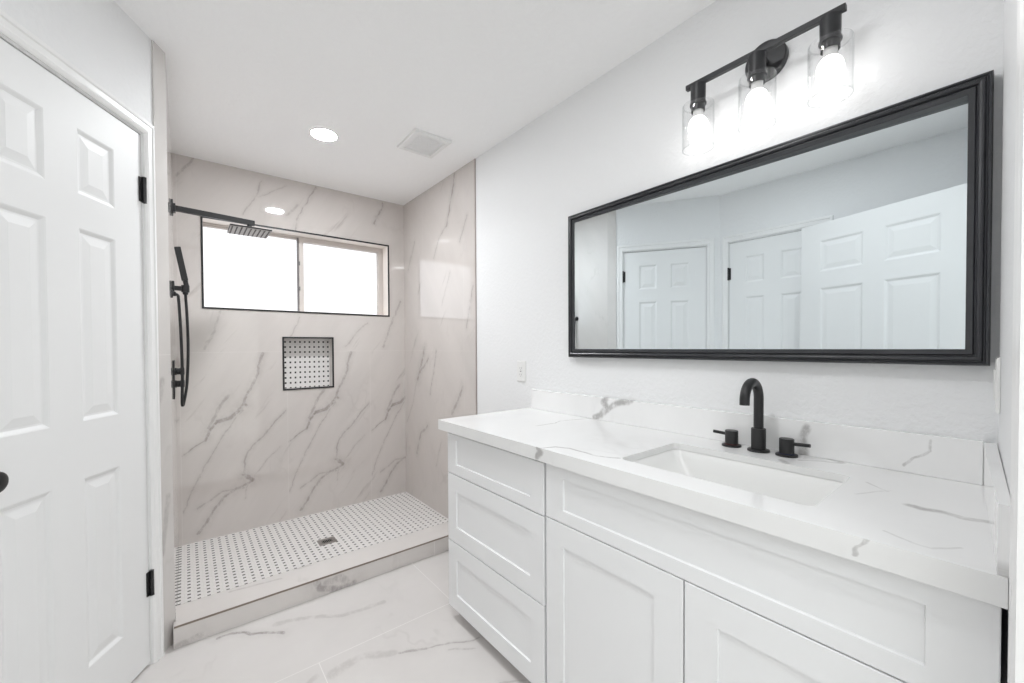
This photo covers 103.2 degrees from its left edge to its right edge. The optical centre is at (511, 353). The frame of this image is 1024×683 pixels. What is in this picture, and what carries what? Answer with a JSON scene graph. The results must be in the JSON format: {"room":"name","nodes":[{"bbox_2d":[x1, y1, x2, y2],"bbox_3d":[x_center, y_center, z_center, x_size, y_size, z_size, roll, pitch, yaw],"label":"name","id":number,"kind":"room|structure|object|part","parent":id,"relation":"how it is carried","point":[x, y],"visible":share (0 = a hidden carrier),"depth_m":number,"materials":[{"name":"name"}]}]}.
{"room":"bathroom","nodes":[
{"label":"bathroom","id":0,"kind":"room"},
{"bbox_2d":[0,0,152,644],"bbox_3d":[-1.402,-0.008,1.206,0.110,2.440,0.814,0,1,-9],"label":"wall","id":1,"kind":"structure","parent":0,"point":[97,37],"depth_m":1.36,"materials":[{"name":"white paint"}]},
{"bbox_2d":[0,38,154,682],"bbox_3d":[-1.339,0.187,1.247,0.102,2.023,0.669,0,1,-9],"label":"door","id":2,"kind":"structure","parent":1,"relation":"in","point":[76,583],"depth_m":1.24,"materials":[{"name":"paint"}]},
{"bbox_3d":[-1.277,0.315,0.983,0.067,0.062,0.062,0,1,-9],"label":"knob","id":3,"kind":"part","parent":2,"relation":"part of","materials":[{"name":"black metal"}]},
{"bbox_2d":[0,9,163,664],"bbox_3d":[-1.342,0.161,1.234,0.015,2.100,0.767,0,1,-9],"label":"trim","id":4,"kind":"structure","parent":1,"relation":"attached to","point":[11,29],"depth_m":1.57,"materials":[{"name":"paint"}]},
{"bbox_2d":[151,40,178,651],"bbox_3d":[-1.790,0.040,2.052,0.122,2.560,1.156,-1,1,-39],"label":"wall","id":5,"kind":"structure","parent":0,"point":[160,105],"depth_m":1.66,"materials":[{"name":"paint"}]},
{"bbox_2d":[173,360,184,398],"bbox_3d":[-1.693,0.130,2.066,0.043,0.190,0.140,-1,1,-39],"label":"shower valve","id":6,"kind":"object","parent":5,"relation":"attached to","point":[176,371],"visible":0.78,"depth_m":2.05,"materials":[{"name":"black metal"}]},
{"bbox_3d":[-1.708,0.130,2.054,0.005,0.190,0.140,-1,1,-39],"label":"trim plate","id":7,"kind":"part","parent":6,"relation":"part of","materials":[{"name":"black metal"}]},
{"bbox_3d":[-1.690,0.153,2.066,0.038,0.038,0.044,-1,1,-39],"label":"handle","id":8,"kind":"part","parent":6,"relation":"part of","materials":[{"name":"black metal"}]},
{"bbox_3d":[-1.690,0.089,2.065,0.038,0.038,0.044,-1,1,-39],"label":"handle","id":9,"kind":"part","parent":6,"relation":"part of","materials":[{"name":"black metal"}]},
{"bbox_2d":[172,247,189,406],"bbox_3d":[-1.627,-0.133,1.997,0.067,0.789,0.083,-1,1,-39],"label":"shower","id":10,"kind":"object","parent":5,"relation":"attached to","point":[178,251],"visible":0.99,"depth_m":2.00,"materials":[{"name":"black metal"}]},
{"bbox_2d":[172,281,189,292],"bbox_3d":[-1.642,-0.327,2.013,0.069,0.058,0.044,-1,1,-39],"label":"bracket","id":11,"kind":"object","parent":5,"relation":"attached to","point":[183,288],"visible":0.85,"depth_m":2.01,"materials":[{"name":"black metal"}]},
{"bbox_3d":[-1.649,-0.323,2.007,0.029,0.022,0.022,-1,1,-39],"label":"arm","id":12,"kind":"part","parent":11,"relation":"part of","materials":[{"name":"black metal"}]},
{"bbox_2d":[171,199,271,238],"bbox_3d":[-1.622,-0.756,2.280,0.448,0.112,0.200,-1,1,-39],"label":"shower","id":13,"kind":"object","parent":5,"relation":"attached to","point":[248,230],"visible":1,"depth_m":2.29,"materials":[{"name":"black metal"}]},
{"bbox_3d":[-1.644,-0.765,2.262,0.358,0.042,0.024,-1,1,-39],"label":"arm","id":14,"kind":"part","parent":13,"relation":"part of","materials":[{"name":"black metal"}]},
{"bbox_3d":[-1.525,-0.711,2.359,0.200,0.008,0.200,-1,1,-39],"label":"head plate","id":15,"kind":"part","parent":13,"relation":"part of","materials":[{"name":"black metal"}]},
{"bbox_2d":[172,153,405,545],"bbox_3d":[-1.605,0.024,3.038,1.642,2.560,0.150,-1,1,-39],"label":"wall","id":16,"kind":"structure","parent":0,"point":[252,452],"depth_m":2.89,"materials":[{"name":"tile"}]},
{"bbox_2d":[200,216,389,316],"bbox_3d":[-1.565,-0.589,3.059,1.261,0.617,0.156,-1,1,-39],"label":"window","id":17,"kind":"structure","parent":16,"relation":"in","point":[381,251],"depth_m":3.10,"materials":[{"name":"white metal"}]},
{"bbox_3d":[-1.369,-0.585,3.279,0.637,0.600,0.027,-1,1,-39],"label":"sliding sash","id":18,"kind":"part","parent":17,"relation":"part of","materials":[{"name":"glass"}]},
{"bbox_2d":[282,337,333,390],"bbox_3d":[-1.538,0.069,3.056,0.348,0.386,0.106,-1,1,-39],"label":"shower niche","id":19,"kind":"object","parent":16,"relation":"attached to","point":[308,362],"visible":0.87,"depth_m":3.09,"materials":[{"name":"white tile"}]},
{"bbox_2d":[177,492,447,604],"bbox_3d":[-1.198,1.258,2.653,1.518,0.100,0.982,-1,1,-39],"label":"floor","id":20,"kind":"structure","parent":0,"point":[211,566],"depth_m":2.60,"materials":[{"name":"tile"}]},
{"bbox_2d":[317,536,336,545],"bbox_3d":[-1.190,1.206,2.614,0.104,0.004,0.088,-1,1,-39],"label":"floor drain","id":21,"kind":"object","parent":20,"relation":"on","point":[332,539],"visible":1,"depth_m":2.61,"materials":[{"name":"metal"}]},
{"bbox_2d":[131,550,530,682],"bbox_3d":[-0.313,1.268,1.111,2.370,0.120,2.380,-1,1,-39],"label":"floor","id":22,"kind":"structure","parent":0,"point":[399,625],"depth_m":1.67,"materials":[{"name":"tile"}]},
{"bbox_2d":[173,522,448,648],"bbox_3d":[-0.838,1.148,2.198,1.524,0.090,0.176,-1,1,-39],"label":"shower curb","id":23,"kind":"object","parent":22,"relation":"on","point":[198,619],"visible":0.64,"depth_m":1.98,"materials":[{"name":"ceramic"}]},
{"bbox_2d":[448,432,546,682],"bbox_3d":[0.118,0.759,1.769,0.538,0.872,0.633,-1,1,-39],"label":"drawers","id":24,"kind":"object","parent":22,"relation":"on","point":[497,516],"visible":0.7,"depth_m":1.55,"materials":[{"name":"paint"}]},
{"bbox_3d":[-0.086,0.449,1.601,0.019,0.176,0.633,-1,1,-39],"label":"drawer","id":25,"kind":"part","parent":24,"relation":"part of","materials":[{"name":"paint"}]},
{"bbox_3d":[-0.085,0.691,1.605,0.019,0.299,0.633,-1,1,-39],"label":"drawer","id":26,"kind":"part","parent":24,"relation":"part of","materials":[{"name":"paint"}]},
{"bbox_3d":[-0.083,0.994,1.610,0.019,0.300,0.633,-1,1,-39],"label":"drawer","id":27,"kind":"part","parent":24,"relation":"part of","materials":[{"name":"paint"}]},
{"bbox_2d":[546,463,1001,682],"bbox_3d":[0.622,0.766,1.142,0.538,0.872,0.964,-1,1,-39],"label":"base cabinet","id":28,"kind":"object","parent":22,"relation":"on","point":[641,588],"visible":0.8,"depth_m":0.91,"materials":[{"name":"paint"}]},
{"bbox_3d":[0.270,0.845,1.168,0.019,0.608,0.474,-1,1,-39],"label":"door","id":29,"kind":"part","parent":28,"relation":"part of","materials":[{"name":"paint"}]},
{"bbox_2d":[438,408,1007,609],"bbox_3d":[0.403,0.328,1.399,0.570,0.044,1.660,-1,1,-39],"label":"countertop","id":30,"kind":"structure","parent":28,"relation":"on","point":[933,531],"depth_m":0.89,"materials":[{"name":"stone"}]},
{"bbox_2d":[632,449,842,505],"bbox_3d":[0.589,0.404,1.114,0.373,0.148,0.535,-1,1,-39],"label":"sink","id":31,"kind":"object","parent":30,"relation":"in","point":[802,489],"visible":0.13,"depth_m":1.21,"materials":[{"name":"white ceramic"}]},
{"bbox_2d":[713,378,810,457],"bbox_3d":[0.741,0.190,1.251,0.151,0.232,0.277,-1,1,-39],"label":"faucet","id":32,"kind":"object","parent":30,"relation":"on","point":[787,445],"visible":1,"depth_m":1.26,"materials":[{"name":"black metal"}]},
{"bbox_3d":[0.704,0.266,1.371,0.011,0.013,0.047,-1,1,-41],"label":"lever","id":33,"kind":"part","parent":32,"relation":"part of","materials":[{"name":"black metal"}]},
{"bbox_3d":[0.727,0.279,1.344,0.058,0.052,0.058,-1,1,-39],"label":"handle","id":34,"kind":"part","parent":32,"relation":"part of","materials":[{"name":"black metal"}]},
{"bbox_3d":[0.735,0.161,1.244,0.133,0.172,0.028,-1,1,-39],"label":"spout","id":35,"kind":"part","parent":32,"relation":"part of","materials":[{"name":"black metal"}]},
{"bbox_3d":[0.776,0.270,1.278,0.062,0.072,0.062,-1,1,-39],"label":"spout","id":36,"kind":"part","parent":32,"relation":"part of","materials":[{"name":"black metal"}]},
{"bbox_3d":[0.826,0.281,1.221,0.058,0.052,0.058,-1,1,-39],"label":"handle","id":37,"kind":"part","parent":32,"relation":"part of","materials":[{"name":"black metal"}]},
{"bbox_3d":[0.848,0.268,1.192,0.011,0.013,0.049,-1,1,-36],"label":"lever","id":38,"kind":"part","parent":32,"relation":"part of","materials":[{"name":"black metal"}]},
{"bbox_2d":[983,442,1009,577],"bbox_3d":[0.906,0.262,0.758,0.550,0.103,0.020,-1,1,-42],"label":"side splash","id":39,"kind":"object","parent":30,"relation":"on","point":[997,496],"visible":0.86,"depth_m":0.63,"materials":[{"name":"stone"}]},
{"bbox_3d":[0.572,0.850,0.793,0.019,0.608,0.482,-1,1,-39],"label":"door","id":40,"kind":"part","parent":28,"relation":"part of","materials":[{"name":"paint"}]},
{"bbox_2d":[114,0,716,205],"bbox_3d":[-0.721,-1.288,1.561,2.370,0.100,3.640,-1,1,-39],"label":"ceiling","id":41,"kind":"structure","parent":0,"point":[248,81],"depth_m":1.78,"materials":[{"name":"white paint"}]},
{"bbox_2d":[309,127,337,141],"bbox_3d":[-1.071,-1.246,2.312,0.152,0.004,0.152,-1,1,-39],"label":"recessed light","id":42,"kind":"object","parent":41,"relation":"in","point":[323,134],"visible":1,"depth_m":2.31,"materials":[{"name":"white plastic"}]},
{"bbox_2d":[397,128,451,158],"bbox_3d":[-0.522,-1.243,2.415,0.228,0.018,0.252,-1,1,-39],"label":"exhaust fan","id":43,"kind":"object","parent":41,"relation":"attached to","point":[420,142],"visible":1,"depth_m":2.40,"materials":[{"name":"white plastic"}]},
{"bbox_2d":[405,135,442,154],"bbox_3d":[-0.522,-1.246,2.415,0.163,0.012,0.187,-1,1,-39],"label":"grille","id":44,"kind":"object","parent":43,"relation":"attached to","point":[418,144],"depth_m":2.42,"materials":[{"name":"white plastic"}]},
{"bbox_2d":[404,0,1003,517],"bbox_3d":[0.157,0.027,2.256,0.130,2.560,3.598,-1,1,-39],"label":"wall","id":45,"kind":"structure","parent":0,"point":[624,133],"depth_m":1.63,"materials":[{"name":"white paint"}]},
{"bbox_2d":[474,159,476,414],"bbox_3d":[-0.234,-0.082,2.635,0.006,2.349,0.010,-1,1,-39],"label":"trim","id":46,"kind":"structure","parent":45,"relation":"attached to","point":[474,159],"depth_m":2.63,"materials":[{"name":"metal"}]},
{"bbox_2d":[517,361,525,381],"bbox_3d":[0.051,0.099,2.282,0.009,0.117,0.076,-1,1,-39],"label":"wall outlet","id":47,"kind":"object","parent":45,"relation":"attached to","point":[521,365],"visible":1,"depth_m":2.27,"materials":[{"name":"white plastic"}]},
{"bbox_2d":[519,365,522,377],"bbox_3d":[0.049,0.099,2.281,0.002,0.068,0.033,-1,1,-39],"label":"receptacle","id":48,"kind":"object","parent":47,"relation":"attached to","point":[520,366],"depth_m":2.28,"materials":[{"name":"white plastic"}]},
{"bbox_2d":[531,389,983,485],"bbox_3d":[0.612,0.250,1.579,0.022,0.104,1.596,-1,1,-39],"label":"backsplash","id":49,"kind":"structure","parent":45,"relation":"attached to","point":[938,456],"depth_m":1.21,"materials":[{"name":"stone"}]},
{"bbox_2d":[686,2,854,138],"bbox_3d":[0.769,-0.848,1.262,0.143,0.295,0.467,-1,1,-39],"label":"vanity light","id":50,"kind":"object","parent":45,"relation":"attached to","point":[769,58],"visible":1,"depth_m":1.23,"materials":[{"name":"black metal"}]},
{"bbox_2d":[688,81,707,138],"bbox_3d":[0.638,-0.829,1.392,0.063,0.177,0.063,-1,1,-39],"label":"bulb","id":51,"kind":"object","parent":50,"relation":"attached to","point":[698,125],"depth_m":1.37,"materials":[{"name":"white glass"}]},
{"bbox_2d":[745,50,768,114],"bbox_3d":[0.753,-0.827,1.248,0.063,0.177,0.063,-1,1,-39],"label":"bulb","id":52,"kind":"object","parent":50,"relation":"attached to","point":[757,100],"depth_m":1.23,"materials":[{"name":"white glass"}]},
{"bbox_2d":[816,11,844,85],"bbox_3d":[0.868,-0.826,1.107,0.063,0.177,0.063,-1,1,-39],"label":"bulb","id":53,"kind":"object","parent":50,"relation":"attached to","point":[831,68],"depth_m":1.09,"materials":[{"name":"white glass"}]},
{"bbox_2d":[568,70,993,365],"bbox_3d":[0.695,-0.316,1.451,0.037,0.676,1.320,-1,1,-39],"label":"wall mirror","id":54,"kind":"object","parent":45,"relation":"attached to","point":[866,238],"visible":1,"depth_m":1.20,"materials":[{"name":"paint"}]},
{"bbox_2d":[998,0,1016,682],"bbox_3d":[0.418,-0.003,0.266,1.963,2.440,0.170,-1,1,-39],"label":"wall","id":55,"kind":"structure","parent":0,"point":[1010,6],"depth_m":0.73,"materials":[{"name":"white paint"}]},
{"bbox_2d":[993,357,1000,413],"bbox_3d":[1.074,0.069,0.900,0.070,0.122,0.009,-1,1,-41],"label":"light switch","id":56,"kind":"object","parent":55,"relation":"attached to","point":[997,372],"visible":1,"depth_m":0.88,"materials":[{"name":"white plastic"}]},
{"bbox_2d":[1008,0,1023,682],"bbox_3d":[0.689,0.155,0.465,0.072,2.115,0.149,-1,1,-39],"label":"trim","id":57,"kind":"structure","parent":55,"relation":"attached to","point":[1016,548],"depth_m":0.50,"materials":[{"name":"paint"}]}
]}

